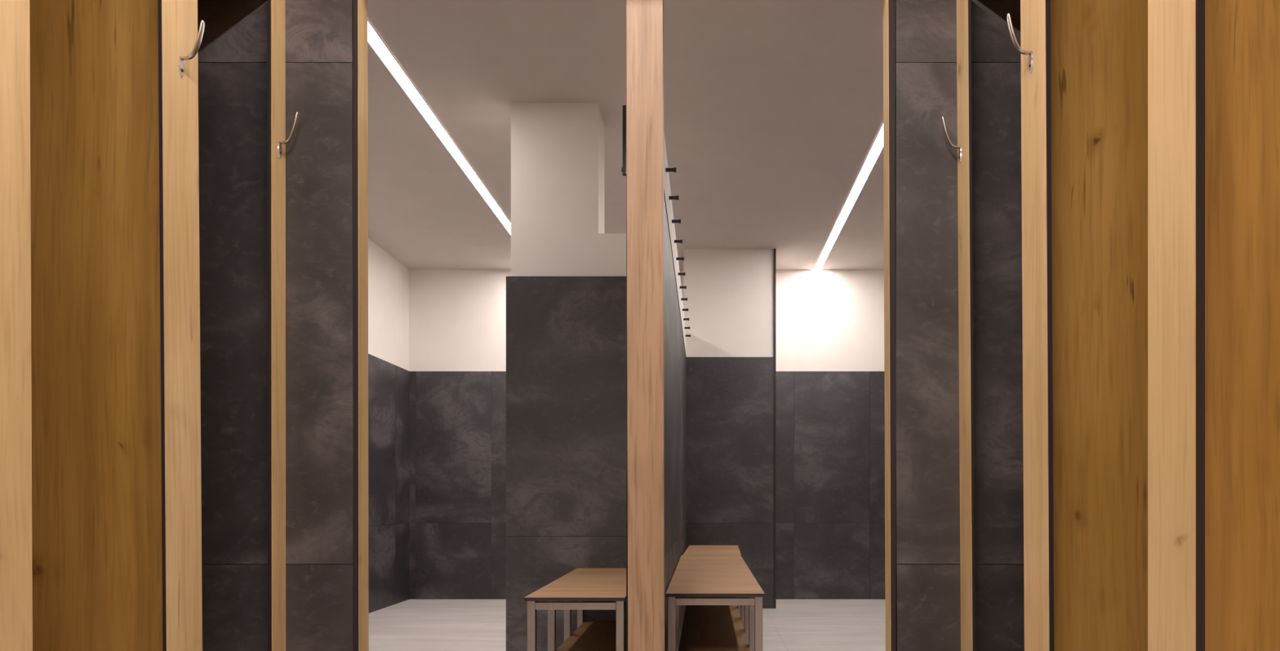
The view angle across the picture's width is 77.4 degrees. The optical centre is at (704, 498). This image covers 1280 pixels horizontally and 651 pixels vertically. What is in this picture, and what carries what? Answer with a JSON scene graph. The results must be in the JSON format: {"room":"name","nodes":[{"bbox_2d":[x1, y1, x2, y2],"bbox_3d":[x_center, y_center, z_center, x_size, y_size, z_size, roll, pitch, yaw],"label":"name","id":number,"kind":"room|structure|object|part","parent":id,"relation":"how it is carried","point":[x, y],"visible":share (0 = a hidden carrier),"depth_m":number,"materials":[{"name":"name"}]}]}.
{"room":"changing room","nodes":[
{"label":"changing room","id":0,"kind":"room"},
{"bbox_2d":[368,238,409,613],"bbox_3d":[-2.394,-0.504,4.111,0.128,2.608,4.358,0,0,0],"label":"wall","id":1,"kind":"structure","parent":0,"point":[388,373],"depth_m":5.85,"materials":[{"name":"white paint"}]},
{"bbox_2d":[506,102,626,650],"bbox_3d":[-0.577,-0.504,3.739,0.655,2.608,0.241,0,0,0],"label":"wall","id":2,"kind":"structure","parent":0,"point":[566,287],"depth_m":3.62,"materials":[{"name":"grey tile"}]},
{"bbox_2d":[197,0,1024,650],"bbox_3d":[-0.194,-0.504,1.906,4.528,2.608,0.052,0,0,0],"label":"wall","id":3,"kind":"structure","parent":0,"point":[233,146],"depth_m":1.88,"materials":[{"name":"grey tile"}]},
{"bbox_2d":[266,0,285,650],"bbox_3d":[-0.995,-0.199,1.850,0.012,1.998,0.060,0,0,0],"label":"wooden post","id":4,"kind":"object","parent":3,"relation":"attached to","point":[276,9],"visible":1,"depth_m":1.84,"materials":[{"name":"brown wood"}]},
{"bbox_2d":[277,111,298,158],"bbox_3d":[-0.968,-0.846,1.851,0.045,0.107,0.015,0,0,0],"label":"coat hook","id":5,"kind":"object","parent":4,"relation":"attached to","point":[296,117],"visible":1,"depth_m":1.85,"materials":[{"name":"silver metal"}]},
{"bbox_3d":[-0.989,-0.811,1.851,0.003,0.038,0.015,0,0,0],"label":"plate","id":6,"kind":"part","parent":5,"relation":"part of","materials":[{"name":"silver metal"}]},
{"bbox_2d":[352,0,368,650],"bbox_3d":[-0.825,-0.207,1.907,0.017,2.014,0.053,0,0,0],"label":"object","id":7,"kind":"structure","parent":3,"relation":"attached to","point":[360,24],"depth_m":1.89,"materials":[{"name":"brown wood"}]},
{"bbox_2d":[883,0,897,650],"bbox_3d":[0.445,-0.207,1.907,0.023,2.014,0.053,0,0,0],"label":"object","id":8,"kind":"structure","parent":3,"relation":"attached to","point":[889,169],"depth_m":1.88,"materials":[{"name":"brown wood"}]},
{"bbox_2d":[956,0,975,650],"bbox_3d":[0.606,-0.199,1.840,0.022,1.998,0.079,0,0,0],"label":"wooden post","id":9,"kind":"object","parent":3,"relation":"attached to","point":[964,111],"visible":1,"depth_m":1.83,"materials":[{"name":"brown wood"}]},
{"bbox_2d":[941,116,961,162],"bbox_3d":[0.575,-0.836,1.855,0.045,0.107,0.015,0,0,0],"label":"coat hook","id":10,"kind":"object","parent":9,"relation":"attached to","point":[948,141],"visible":1,"depth_m":1.85,"materials":[{"name":"silver metal"}]},
{"bbox_3d":[0.596,-0.802,1.855,0.003,0.038,0.015,0,0,0],"label":"plate","id":11,"kind":"part","parent":10,"relation":"part of","materials":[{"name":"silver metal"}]},
{"bbox_2d":[367,0,884,270],"bbox_3d":[-0.194,-1.868,1.995,4.528,0.120,8.830,0,0,0],"label":"ceiling","id":12,"kind":"structure","parent":0,"point":[773,109],"depth_m":3.75,"materials":[{"name":"paint"}]},
{"bbox_2d":[367,18,511,235],"bbox_3d":[-1.301,-1.805,4.585,0.063,0.004,3.370,0,0,0],"label":"led light strip","id":13,"kind":"object","parent":12,"relation":"attached to","point":[375,42],"visible":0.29,"depth_m":3.76,"materials":[{"name":"white plastic"}]},
{"bbox_2d":[813,122,883,270],"bbox_3d":[0.888,-1.805,4.739,0.063,0.004,3.078,0,0,0],"label":"led light strip","id":14,"kind":"object","parent":12,"relation":"attached to","point":[877,147],"visible":0.64,"depth_m":4.72,"materials":[{"name":"white plastic"}]},
{"bbox_2d":[368,600,885,650],"bbox_3d":[-0.194,0.850,1.995,4.528,0.100,8.830,0,0,0],"label":"floor","id":15,"kind":"structure","parent":0,"point":[409,625],"depth_m":5.03,"materials":[{"name":"tile"}]},
{"bbox_2d":[0,0,32,650],"bbox_3d":[-1.252,-0.199,1.115,0.533,1.998,0.108,0,0,0],"label":"divider","id":16,"kind":"object","parent":15,"relation":"on","point":[15,386],"visible":1,"depth_m":1.14,"materials":[{"name":"brown wood"}]},
{"bbox_2d":[29,0,202,650],"bbox_3d":[-1.250,-0.199,1.510,0.536,1.998,0.103,0,0,0],"label":"divider","id":17,"kind":"object","parent":15,"relation":"on","point":[116,380],"visible":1,"depth_m":1.52,"materials":[{"name":"brown wood"}]},
{"bbox_2d":[177,20,204,77],"bbox_3d":[-0.972,-0.852,1.508,0.045,0.107,0.015,0,0,0],"label":"coat hook","id":18,"kind":"object","parent":17,"relation":"attached to","point":[201,32],"visible":1,"depth_m":1.50,"materials":[{"name":"silver metal"}]},
{"bbox_3d":[-0.993,-0.818,1.508,0.003,0.038,0.015,0,0,0],"label":"plate","id":19,"kind":"part","parent":18,"relation":"part of","materials":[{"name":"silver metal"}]},
{"bbox_2d":[524,568,626,650],"bbox_3d":[-0.416,0.559,3.080,0.323,0.482,1.067,0,0,0],"label":"bench","id":20,"kind":"object","parent":15,"relation":"on","point":[580,589],"visible":0.64,"depth_m":2.90,"materials":[{"name":"brown wood"}]},
{"bbox_3d":[-0.560,0.565,2.578,0.026,0.469,0.026,0,0,0],"label":"leg","id":21,"kind":"part","parent":20,"relation":"part of","materials":[{"name":"metal"}]},
{"bbox_3d":[-0.560,0.565,2.913,0.026,0.469,0.026,0,0,0],"label":"leg","id":22,"kind":"part","parent":20,"relation":"part of","materials":[{"name":"metal"}]},
{"bbox_3d":[-0.560,0.565,3.248,0.026,0.469,0.026,0,0,0],"label":"leg","id":23,"kind":"part","parent":20,"relation":"part of","materials":[{"name":"metal"}]},
{"bbox_3d":[-0.416,0.324,3.080,0.323,0.012,1.067,0,0,0],"label":"seat","id":24,"kind":"part","parent":20,"relation":"part of","materials":[{"name":"brown wood"}]},
{"bbox_3d":[-0.560,0.565,3.583,0.026,0.469,0.026,0,0,0],"label":"leg","id":25,"kind":"part","parent":20,"relation":"part of","materials":[{"name":"metal"}]},
{"bbox_2d":[555,621,626,650],"bbox_3d":[-0.416,0.564,3.100,0.257,0.012,1.007,0,0,0],"label":"shelf","id":26,"kind":"object","parent":20,"relation":"attached to","point":[590,636],"depth_m":3.18,"materials":[{"name":"brown wood"}]},
{"bbox_3d":[-0.273,0.565,2.578,0.026,0.469,0.026,0,0,0],"label":"leg","id":27,"kind":"part","parent":20,"relation":"part of","materials":[{"name":"metal"}]},
{"bbox_2d":[626,0,665,650],"bbox_3d":[-0.142,-0.207,1.924,0.092,2.014,0.038,0,0,0],"label":"wooden post","id":28,"kind":"object","parent":15,"relation":"on","point":[644,18],"visible":1,"depth_m":1.91,"materials":[{"name":"brown wood"}]},
{"bbox_2d":[682,545,741,555],"bbox_3d":[0.051,0.559,4.900,0.327,0.482,0.925,0,0,1],"label":"bench","id":29,"kind":"object","parent":15,"relation":"on","point":[692,550],"visible":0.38,"depth_m":4.85,"materials":[{"name":"brown wood"}]},
{"bbox_2d":[666,555,764,650],"bbox_3d":[0.035,0.559,3.542,0.330,0.482,1.776,0,0,0],"label":"bench","id":30,"kind":"object","parent":15,"relation":"on","point":[715,602],"visible":1,"depth_m":3.11,"materials":[{"name":"brown wood"}]},
{"bbox_3d":[-0.112,0.565,2.685,0.026,0.469,0.026,0,0,0],"label":"leg","id":31,"kind":"part","parent":30,"relation":"part of","materials":[{"name":"metal"}]},
{"bbox_3d":[-0.112,0.565,3.028,0.026,0.469,0.026,0,0,0],"label":"leg","id":32,"kind":"part","parent":30,"relation":"part of","materials":[{"name":"metal"}]},
{"bbox_3d":[-0.112,0.565,3.371,0.026,0.469,0.026,0,0,0],"label":"leg","id":33,"kind":"part","parent":30,"relation":"part of","materials":[{"name":"metal"}]},
{"bbox_3d":[-0.112,0.565,3.713,0.026,0.469,0.026,0,0,0],"label":"leg","id":34,"kind":"part","parent":30,"relation":"part of","materials":[{"name":"metal"}]},
{"bbox_3d":[-0.112,0.565,4.056,0.026,0.469,0.026,0,0,0],"label":"leg","id":35,"kind":"part","parent":30,"relation":"part of","materials":[{"name":"metal"}]},
{"bbox_2d":[678,605,750,650],"bbox_3d":[0.035,0.564,3.562,0.264,0.012,1.716,0,0,0],"label":"shelf","id":36,"kind":"object","parent":30,"relation":"attached to","point":[704,628],"depth_m":3.36,"materials":[{"name":"brown wood"}]},
{"bbox_3d":[0.035,0.324,3.542,0.330,0.012,1.776,0,0,0],"label":"seat","id":37,"kind":"part","parent":30,"relation":"part of","materials":[{"name":"brown wood"}]},
{"bbox_3d":[0.182,0.565,4.056,0.026,0.469,0.026,0,0,0],"label":"leg","id":38,"kind":"part","parent":30,"relation":"part of","materials":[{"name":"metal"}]},
{"bbox_3d":[0.182,0.565,3.713,0.026,0.469,0.026,0,0,0],"label":"leg","id":39,"kind":"part","parent":30,"relation":"part of","materials":[{"name":"metal"}]},
{"bbox_3d":[0.182,0.565,3.371,0.026,0.469,0.026,0,0,0],"label":"leg","id":40,"kind":"part","parent":30,"relation":"part of","materials":[{"name":"metal"}]},
{"bbox_3d":[0.182,0.565,3.028,0.026,0.469,0.026,0,0,0],"label":"leg","id":41,"kind":"part","parent":30,"relation":"part of","materials":[{"name":"metal"}]},
{"bbox_3d":[0.182,0.565,2.685,0.026,0.469,0.026,0,0,0],"label":"leg","id":42,"kind":"part","parent":30,"relation":"part of","materials":[{"name":"metal"}]},
{"bbox_2d":[1020,0,1147,650],"bbox_3d":[0.877,-0.199,1.450,0.562,1.998,0.107,0,0,0],"label":"divider","id":43,"kind":"object","parent":15,"relation":"on","point":[1084,97],"visible":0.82,"depth_m":1.46,"materials":[{"name":"brown wood"}]},
{"bbox_2d":[1006,13,1033,72],"bbox_3d":[0.576,-0.832,1.454,0.045,0.107,0.015,0,0,0],"label":"coat hook","id":44,"kind":"object","parent":43,"relation":"attached to","point":[1017,46],"visible":1,"depth_m":1.45,"materials":[{"name":"silver metal"}]},
{"bbox_3d":[0.597,-0.798,1.454,0.003,0.038,0.015,0,0,0],"label":"plate","id":45,"kind":"part","parent":44,"relation":"part of","materials":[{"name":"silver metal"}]},
{"bbox_2d":[1147,0,1279,650],"bbox_3d":[0.880,-0.199,1.027,0.557,1.998,0.103,0,0,0],"label":"divider","id":46,"kind":"object","parent":15,"relation":"on","point":[1214,65],"visible":1,"depth_m":1.04,"materials":[{"name":"brown wood"}]},
{"bbox_3d":[0.886,-0.199,1.048,0.543,1.998,0.022,0,0,0],"label":"panel","id":47,"kind":"part","parent":46,"relation":"part of","materials":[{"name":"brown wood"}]},
{"bbox_2d":[408,270,884,599],"bbox_3d":[-0.194,-0.504,6.346,4.528,2.608,0.128,0,0,0],"label":"wall","id":48,"kind":"structure","parent":0,"point":[830,401],"depth_m":6.28,"materials":[{"name":"black tile"}]},
{"bbox_2d":[626,106,686,650],"bbox_3d":[-0.189,-0.205,4.114,0.110,2.011,3.313,0,0,0],"label":"wall","id":49,"kind":"structure","parent":0,"point":[675,362],"depth_m":3.28,"materials":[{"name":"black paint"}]},
{"bbox_2d":[622,105,626,175],"bbox_3d":[-0.248,-1.107,2.459,0.010,0.213,0.011,0,0,0],"label":"trim","id":50,"kind":"structure","parent":49,"relation":"attached to","point":[624,106],"depth_m":2.45,"materials":[{"name":"black metal"}]},
{"bbox_2d":[666,167,676,173],"bbox_3d":[-0.115,-1.132,2.741,0.036,0.017,0.017,0,0,0],"label":"peg","id":51,"kind":"object","parent":49,"relation":"attached to","point":[668,170],"visible":1,"depth_m":2.73,"materials":[{"name":"black metal"}]},
{"bbox_2d":[669,195,679,199],"bbox_3d":[-0.115,-1.132,2.995,0.036,0.017,0.017,0,0,0],"label":"peg","id":52,"kind":"object","parent":49,"relation":"attached to","point":[671,197],"visible":1,"depth_m":2.99,"materials":[{"name":"black metal"}]},
{"bbox_2d":[663,187,686,359],"bbox_3d":[-0.133,-1.002,4.109,0.004,0.007,3.303,0,0,0],"label":"trim","id":53,"kind":"structure","parent":49,"relation":"attached to","point":[664,188],"depth_m":3.31,"materials":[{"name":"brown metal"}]},
{"bbox_2d":[671,219,680,223],"bbox_3d":[-0.115,-1.132,3.250,0.036,0.017,0.017,0,0,0],"label":"peg","id":54,"kind":"object","parent":49,"relation":"attached to","point":[678,221],"visible":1,"depth_m":3.25,"materials":[{"name":"black metal"}]},
{"bbox_2d":[674,239,682,243],"bbox_3d":[-0.115,-1.132,3.505,0.036,0.017,0.017,0,0,0],"label":"peg","id":55,"kind":"object","parent":49,"relation":"attached to","point":[675,241],"visible":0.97,"depth_m":3.50,"materials":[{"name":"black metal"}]},
{"bbox_2d":[675,257,684,261],"bbox_3d":[-0.115,-1.132,3.759,0.036,0.017,0.017,0,0,0],"label":"peg","id":56,"kind":"object","parent":49,"relation":"attached to","point":[677,258],"visible":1,"depth_m":3.75,"materials":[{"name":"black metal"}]},
{"bbox_2d":[678,272,685,275],"bbox_3d":[-0.115,-1.132,4.013,0.036,0.017,0.017,0,0,0],"label":"peg","id":57,"kind":"object","parent":49,"relation":"attached to","point":[679,273],"visible":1,"depth_m":4.01,"materials":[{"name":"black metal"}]},
{"bbox_2d":[683,248,773,608],"bbox_3d":[0.176,-0.504,6.019,0.660,2.608,0.521,0,0,0],"label":"wall","id":58,"kind":"structure","parent":0,"point":[729,293],"depth_m":5.76,"materials":[{"name":"grey tile"}]},
{"bbox_2d":[773,248,776,608],"bbox_3d":[0.509,-0.503,5.768,0.016,2.607,0.026,0,0,0],"label":"trim","id":59,"kind":"structure","parent":58,"relation":"attached to","point":[775,250],"depth_m":5.75,"materials":[{"name":"brown metal"}]}
]}

